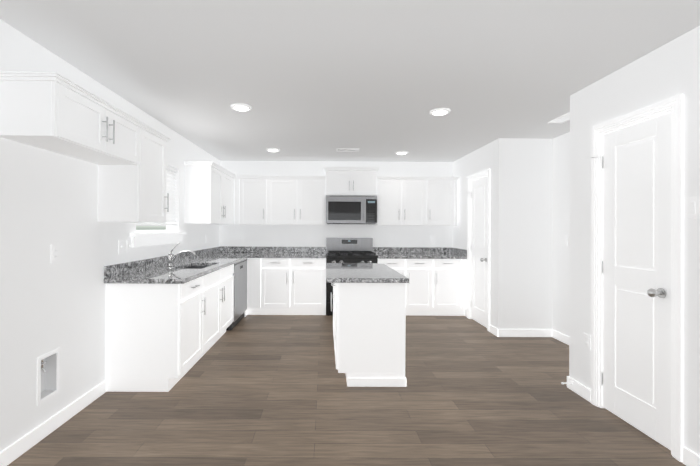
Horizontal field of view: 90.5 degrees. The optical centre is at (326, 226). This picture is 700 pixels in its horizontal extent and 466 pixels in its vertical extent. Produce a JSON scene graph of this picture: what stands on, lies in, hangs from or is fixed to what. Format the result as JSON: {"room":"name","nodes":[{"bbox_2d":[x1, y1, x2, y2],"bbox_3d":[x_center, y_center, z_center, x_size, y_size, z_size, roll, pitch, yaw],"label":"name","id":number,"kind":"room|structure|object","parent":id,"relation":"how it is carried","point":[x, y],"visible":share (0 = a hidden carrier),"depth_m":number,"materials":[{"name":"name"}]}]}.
{"room":"kitchen","nodes":[
{"label":"kitchen","id":0,"kind":"room"},
{"bbox_2d":[0,19,219,451],"bbox_3d":[-1.852,0.097,1.591,0.150,2.450,8.710,0,0,0],"label":"wall","id":1,"kind":"structure","parent":0,"point":[48,199],"depth_m":2.27,"materials":[{"name":"white paint"}]},
{"bbox_2d":[37,348,59,405],"bbox_3d":[-1.819,0.952,2.219,0.080,0.295,0.180,0,0,0],"label":"outlet box","id":2,"kind":"object","parent":1,"relation":"in","point":[48,373],"visible":0.75,"depth_m":2.28,"materials":[{"name":"white plastic"}]},
{"bbox_2d":[0,380,105,465],"bbox_3d":[-1.766,1.269,0.085,0.018,0.095,5.405,0,0,0],"label":"baseboard","id":3,"kind":"structure","parent":1,"relation":"attached to","point":[20,447],"depth_m":2.20,"materials":[{"name":"white wood"}]},
{"bbox_2d":[51,245,59,262],"bbox_3d":[-1.776,0.175,2.267,0.008,0.116,0.072,0,0,0],"label":"electrical outlet","id":4,"kind":"object","parent":1,"relation":"attached to","point":[55,253],"visible":1,"depth_m":2.26,"materials":[{"name":"white plastic"}]},
{"bbox_2d":[0,71,143,166],"bbox_3d":[-1.611,-0.644,2.266,0.325,0.319,0.851,0,0,0],"label":"upper cabinet","id":5,"kind":"object","parent":1,"relation":"attached to","point":[59,113],"depth_m":1.97,"materials":[{"name":"white wood"}]},
{"bbox_2d":[118,240,123,253],"bbox_3d":[-1.776,0.175,2.997,0.016,0.116,0.072,0,0,0],"label":"light switch","id":6,"kind":"object","parent":1,"relation":"attached to","point":[121,247],"visible":1,"depth_m":2.99,"materials":[{"name":"white plastic"}]},
{"bbox_2d":[127,240,131,252],"bbox_3d":[-1.777,0.175,3.122,0.016,0.116,0.072,0,0,0],"label":"light switch","id":7,"kind":"object","parent":1,"relation":"attached to","point":[129,246],"visible":1,"depth_m":3.12,"materials":[{"name":"white plastic"}]},
{"bbox_2d":[98,123,167,222],"bbox_3d":[-1.615,-0.421,2.915,0.325,0.761,0.449,0,0,0],"label":"upper cabinet","id":8,"kind":"object","parent":1,"relation":"attached to","point":[125,194],"depth_m":2.70,"materials":[{"name":"white wood"}]},
{"bbox_2d":[130,174,186,247],"bbox_3d":[-1.832,-0.254,3.711,0.201,0.890,1.155,0,0,0],"label":"window unit","id":9,"kind":"structure","parent":1,"relation":"in","point":[152,228],"depth_m":3.66,"materials":[{"name":"white plastic"}]},
{"bbox_2d":[136,166,177,225],"bbox_3d":[-1.830,-0.358,3.718,0.052,0.677,0.944,0,0,0],"label":"window blinds","id":10,"kind":"object","parent":9,"relation":"attached to","point":[170,214],"visible":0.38,"depth_m":4.05,"materials":[{"name":"white"}]},
{"bbox_2d":[184,163,223,224],"bbox_3d":[-1.624,-0.417,4.618,0.325,0.749,0.536,0,0,0],"label":"upper cabinet","id":11,"kind":"object","parent":1,"relation":"attached to","point":[204,182],"depth_m":4.35,"materials":[{"name":"white wood"}]},
{"bbox_2d":[224,171,235,224],"bbox_3d":[-1.627,-0.415,5.122,0.325,0.749,0.697,0,0,0],"label":"upper cabinet","id":12,"kind":"object","parent":1,"relation":"attached to","point":[229,181],"depth_m":5.21,"materials":[{"name":"white wood"}]},
{"bbox_2d":[219,161,452,247],"bbox_3d":[0.155,0.124,5.882,3.910,2.450,0.150,0,0,0],"label":"wall","id":13,"kind":"structure","parent":0,"point":[298,235],"depth_m":5.81,"materials":[{"name":"white paint"}]},
{"bbox_2d":[234,175,269,224],"bbox_3d":[-1.175,-0.410,5.636,0.579,0.749,0.325,0,0,0],"label":"upper cabinet","id":14,"kind":"object","parent":13,"relation":"attached to","point":[252,192],"depth_m":5.48,"materials":[{"name":"white wood"}]},
{"bbox_2d":[270,175,325,224],"bbox_3d":[-0.522,-0.407,5.640,0.994,0.749,0.325,0,0,0],"label":"upper cabinet","id":15,"kind":"object","parent":13,"relation":"attached to","point":[301,200],"depth_m":5.48,"materials":[{"name":"white wood"}]},
{"bbox_2d":[326,167,377,195],"bbox_3d":[0.383,-0.708,5.646,0.808,0.417,0.325,0,0,0],"label":"upper cabinet","id":16,"kind":"object","parent":13,"relation":"attached to","point":[345,181],"depth_m":5.49,"materials":[{"name":"white wood"}]},
{"bbox_2d":[326,195,376,223],"bbox_3d":[0.382,-0.268,5.580,0.797,0.445,0.451,0,0,0],"label":"microwave","id":17,"kind":"object","parent":16,"relation":"attached to","point":[341,209],"visible":1,"depth_m":5.40,"materials":[{"name":"silver metal"}]},
{"bbox_2d":[374,176,429,225],"bbox_3d":[1.214,-0.398,5.649,0.854,0.749,0.325,0,0,0],"label":"upper cabinet","id":18,"kind":"object","parent":13,"relation":"attached to","point":[400,202],"depth_m":5.49,"materials":[{"name":"white wood"}]},
{"bbox_2d":[430,179,457,225],"bbox_3d":[1.785,-0.395,5.652,0.557,0.749,0.325,0,0,0],"label":"upper cabinet","id":19,"kind":"object","parent":13,"relation":"attached to","point":[443,192],"depth_m":5.50,"materials":[{"name":"white wood"}]},
{"bbox_2d":[7,315,685,465],"bbox_3d":[0.506,1.384,1.599,4.880,0.100,8.710,0,0,0],"label":"floor","id":20,"kind":"structure","parent":0,"point":[261,390],"depth_m":2.48,"materials":[{"name":"brown wood"}]},
{"bbox_2d":[106,275,205,391],"bbox_3d":[-1.485,0.892,3.080,0.602,0.876,0.568,0,0,0],"label":"base cabinet","id":21,"kind":"object","parent":20,"relation":"on","point":[162,337],"depth_m":2.80,"materials":[{"name":"white wood"}]},
{"bbox_2d":[226,259,246,329],"bbox_3d":[-1.459,0.895,4.794,0.557,0.860,0.725,0,0,0],"label":"dishwasher","id":22,"kind":"object","parent":20,"relation":"on","point":[239,274],"visible":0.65,"depth_m":4.73,"materials":[{"name":"grey metal"}]},
{"bbox_2d":[244,259,247,316],"bbox_3d":[-1.508,0.902,5.477,0.582,0.876,0.631,0,0,0],"label":"base cabinet","id":23,"kind":"object","parent":20,"relation":"on","point":[246,312],"depth_m":5.19,"materials":[{"name":"white wood"}]},
{"bbox_2d":[248,258,263,314],"bbox_3d":[-1.076,0.904,5.494,0.282,0.876,0.602,0,0,0],"label":"base cabinet","id":24,"kind":"object","parent":20,"relation":"on","point":[255,265],"depth_m":5.19,"materials":[{"name":"white wood"}]},
{"bbox_2d":[104,246,251,283],"bbox_3d":[-1.460,0.389,4.278,0.660,0.139,3.032,0,0,0],"label":"countertop","id":25,"kind":"structure","parent":24,"relation":"on","point":[156,270],"depth_m":3.39,"materials":[{"name":"grey stone"}]},
{"bbox_2d":[167,242,195,265],"bbox_3d":[-1.548,0.286,3.687,0.303,0.260,0.060,0,0,0],"label":"faucet","id":26,"kind":"object","parent":25,"relation":"on","point":[170,256],"visible":1,"depth_m":3.68,"materials":[{"name":"silver metal"}]},
{"bbox_2d":[183,266,207,268],"bbox_3d":[-1.421,0.559,3.772,0.384,0.203,0.674,0,0,0],"label":"undermount sink","id":27,"kind":"object","parent":25,"relation":"in","point":[195,267],"depth_m":4.09,"materials":[{"name":"silver metal"}]},
{"bbox_2d":[264,258,295,314],"bbox_3d":[-0.741,0.906,5.495,0.507,0.876,0.602,0,0,0],"label":"base cabinet","id":28,"kind":"object","parent":20,"relation":"on","point":[279,273],"depth_m":5.20,"materials":[{"name":"white wood"}]},
{"bbox_2d":[296,258,325,314],"bbox_3d":[-0.319,0.908,5.498,0.603,0.876,0.602,0,0,0],"label":"base cabinet","id":29,"kind":"object","parent":20,"relation":"on","point":[297,286],"depth_m":5.20,"materials":[{"name":"white wood"}]},
{"bbox_2d":[252,247,325,257],"bbox_3d":[-0.575,0.399,5.468,1.122,0.139,0.662,0,0,0],"label":"countertop","id":30,"kind":"structure","parent":29,"relation":"on","point":[257,252],"depth_m":5.78,"materials":[{"name":"grey stone"}]},
{"bbox_2d":[326,238,377,315],"bbox_3d":[0.372,0.764,5.471,0.774,1.170,0.662,0,0,0],"label":"gas range","id":31,"kind":"object","parent":20,"relation":"on","point":[349,250],"visible":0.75,"depth_m":5.35,"materials":[{"name":"silver metal"}]},
{"bbox_2d":[331,283,406,386],"bbox_3d":[0.351,0.904,3.485,0.630,0.875,1.161,0,0,0],"label":"base cabinet","id":32,"kind":"object","parent":20,"relation":"on","point":[369,323],"visible":0.85,"depth_m":2.91,"materials":[{"name":"white wood"}]},
{"bbox_2d":[326,263,408,282],"bbox_3d":[0.332,0.445,3.484,0.692,0.039,1.245,0,0,0],"label":"countertop","id":33,"kind":"structure","parent":32,"relation":"on","point":[360,273],"depth_m":3.11,"materials":[{"name":"stone"}]},
{"bbox_2d":[377,258,439,315],"bbox_3d":[1.210,0.916,5.506,0.899,0.876,0.602,0,0,0],"label":"base cabinet","id":34,"kind":"object","parent":20,"relation":"on","point":[423,287],"depth_m":5.21,"materials":[{"name":"white wood"}]},
{"bbox_2d":[440,259,466,315],"bbox_3d":[1.815,0.919,5.509,0.581,0.876,0.602,0,0,0],"label":"base cabinet","id":35,"kind":"object","parent":20,"relation":"on","point":[453,272],"depth_m":5.21,"materials":[{"name":"white wood"}]},
{"bbox_2d":[373,247,466,258],"bbox_3d":[1.435,0.409,5.492,1.346,0.139,0.637,0,0,0],"label":"countertop","id":36,"kind":"structure","parent":35,"relation":"on","point":[382,252],"depth_m":5.73,"materials":[{"name":"grey stone"}]},
{"bbox_2d":[0,0,699,161],"bbox_3d":[0.520,-1.166,1.609,4.880,0.100,8.710,0,0,0],"label":"ceiling","id":37,"kind":"structure","parent":0,"point":[325,80],"depth_m":2.34,"materials":[{"name":"grey paint"}]},
{"bbox_2d":[231,103,251,111],"bbox_3d":[-0.797,-1.108,3.220,0.194,0.016,0.194,0,0,0],"label":"recessed light","id":38,"kind":"object","parent":37,"relation":"in","point":[241,107],"visible":0.96,"depth_m":3.19,"materials":[{"name":"white"}]},
{"bbox_2d":[266,148,279,151],"bbox_3d":[-0.773,-1.101,4.969,0.194,0.016,0.194,0,0,0],"label":"recessed light","id":39,"kind":"object","parent":37,"relation":"in","point":[272,150],"visible":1,"depth_m":4.95,"materials":[{"name":"white"}]},
{"bbox_2d":[336,149,358,151],"bbox_3d":[0.297,-1.100,4.953,0.320,0.006,0.150,0,0,0],"label":"ceiling vent","id":40,"kind":"object","parent":37,"relation":"in","point":[357,150],"visible":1,"depth_m":4.97,"materials":[{"name":"white metal"}]},
{"bbox_2d":[395,151,407,154],"bbox_3d":[1.101,-1.090,5.112,0.194,0.016,0.194,0,0,0],"label":"recessed light","id":41,"kind":"object","parent":37,"relation":"in","point":[401,152],"visible":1,"depth_m":5.08,"materials":[{"name":"white"}]},
{"bbox_2d":[429,108,450,115],"bbox_3d":[1.081,-1.097,3.313,0.194,0.016,0.194,0,0,0],"label":"recessed light","id":42,"kind":"object","parent":37,"relation":"in","point":[439,111],"visible":0.98,"depth_m":3.28,"materials":[{"name":"white"}]},
{"bbox_2d":[548,113,569,122],"bbox_3d":[2.395,-1.095,3.484,0.150,0.006,0.300,0,0,0],"label":"ceiling vent","id":43,"kind":"object","parent":37,"relation":"in","point":[563,118],"visible":0.73,"depth_m":3.52,"materials":[{"name":"white"}]},
{"bbox_2d":[453,138,552,328],"bbox_3d":[2.525,0.134,5.125,0.820,2.450,1.690,0,0,0],"label":"wall","id":44,"kind":"structure","parent":0,"point":[521,227],"depth_m":4.28,"materials":[{"name":"white paint"}]},
{"bbox_2d":[467,169,489,330],"bbox_3d":[2.161,0.301,4.837,0.125,2.110,0.686,0,0,0],"label":"door frame","id":45,"kind":"structure","parent":44,"relation":"attached to","point":[471,178],"depth_m":5.11,"materials":[{"name":"white wood"}]},
{"bbox_2d":[471,176,487,327],"bbox_3d":[2.107,0.332,4.862,0.116,2.023,0.587,0,0,0],"label":"pantry door","id":46,"kind":"structure","parent":44,"relation":"in","point":[479,197],"depth_m":4.84,"materials":[{"name":"white wood"}]},
{"bbox_2d":[496,328,550,336],"bbox_3d":[2.431,1.308,4.267,0.664,0.095,0.014,0,0,0],"label":"baseboard","id":47,"kind":"structure","parent":44,"relation":"attached to","point":[499,332],"depth_m":4.26,"materials":[{"name":"white wood"}]},
{"bbox_2d":[552,132,569,335],"bbox_3d":[2.868,0.130,3.596,0.150,2.450,1.370,0,0,0],"label":"wall","id":48,"kind":"structure","parent":0,"point":[561,229],"depth_m":4.12,"materials":[{"name":"white paint"}]},
{"bbox_2d":[551,329,568,344],"bbox_3d":[2.777,1.307,3.591,0.018,0.095,1.370,0,0,0],"label":"baseboard","id":49,"kind":"structure","parent":48,"relation":"attached to","point":[559,336],"depth_m":4.11,"materials":[{"name":"white wood"}]},
{"bbox_2d":[569,26,699,455],"bbox_3d":[2.506,0.114,0.085,0.910,2.450,5.650,0,0,0],"label":"wall","id":50,"kind":"structure","parent":0,"point":[670,69],"depth_m":2.22,"materials":[{"name":"white paint"}]},
{"bbox_2d":[567,376,589,389],"bbox_3d":[2.393,1.302,2.911,0.754,0.095,0.014,0,0,0],"label":"baseboard","id":51,"kind":"structure","parent":50,"relation":"attached to","point":[576,385],"depth_m":2.82,"materials":[{"name":"white wood"}]},
{"bbox_2d":[583,333,590,350],"bbox_3d":[2.029,0.895,2.704,0.008,0.116,0.072,0,0,0],"label":"outlet","id":52,"kind":"object","parent":50,"relation":"attached to","point":[586,341],"visible":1,"depth_m":2.70,"materials":[{"name":"white plastic"}]},
{"bbox_2d":[591,112,670,449],"bbox_3d":[2.030,0.323,2.340,0.116,2.021,0.568,0,0,0],"label":"closet door","id":53,"kind":"structure","parent":50,"relation":"in","point":[636,272],"depth_m":2.28,"materials":[{"name":"white wood"}]},
{"bbox_2d":[591,94,683,461],"bbox_3d":[2.084,0.291,2.315,0.125,2.108,0.667,0,0,0],"label":"door frame","id":54,"kind":"structure","parent":50,"relation":"attached to","point":[675,103],"depth_m":2.05,"materials":[{"name":"white wood"}]},
{"bbox_2d":[683,447,699,465],"bbox_3d":[2.038,1.287,-0.314,0.018,0.095,4.568,0,0,0],"label":"baseboard","id":55,"kind":"structure","parent":50,"relation":"attached to","point":[690,458],"depth_m":1.93,"materials":[{"name":"white wood"}]},
{"bbox_2d":[686,197,699,217],"bbox_3d":[2.038,-0.106,1.908,0.009,0.116,0.118,0,0,0],"label":"light switch","id":56,"kind":"object","parent":50,"relation":"attached to","point":[693,207],"visible":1,"depth_m":1.93,"materials":[{"name":"white plastic"}]}
]}

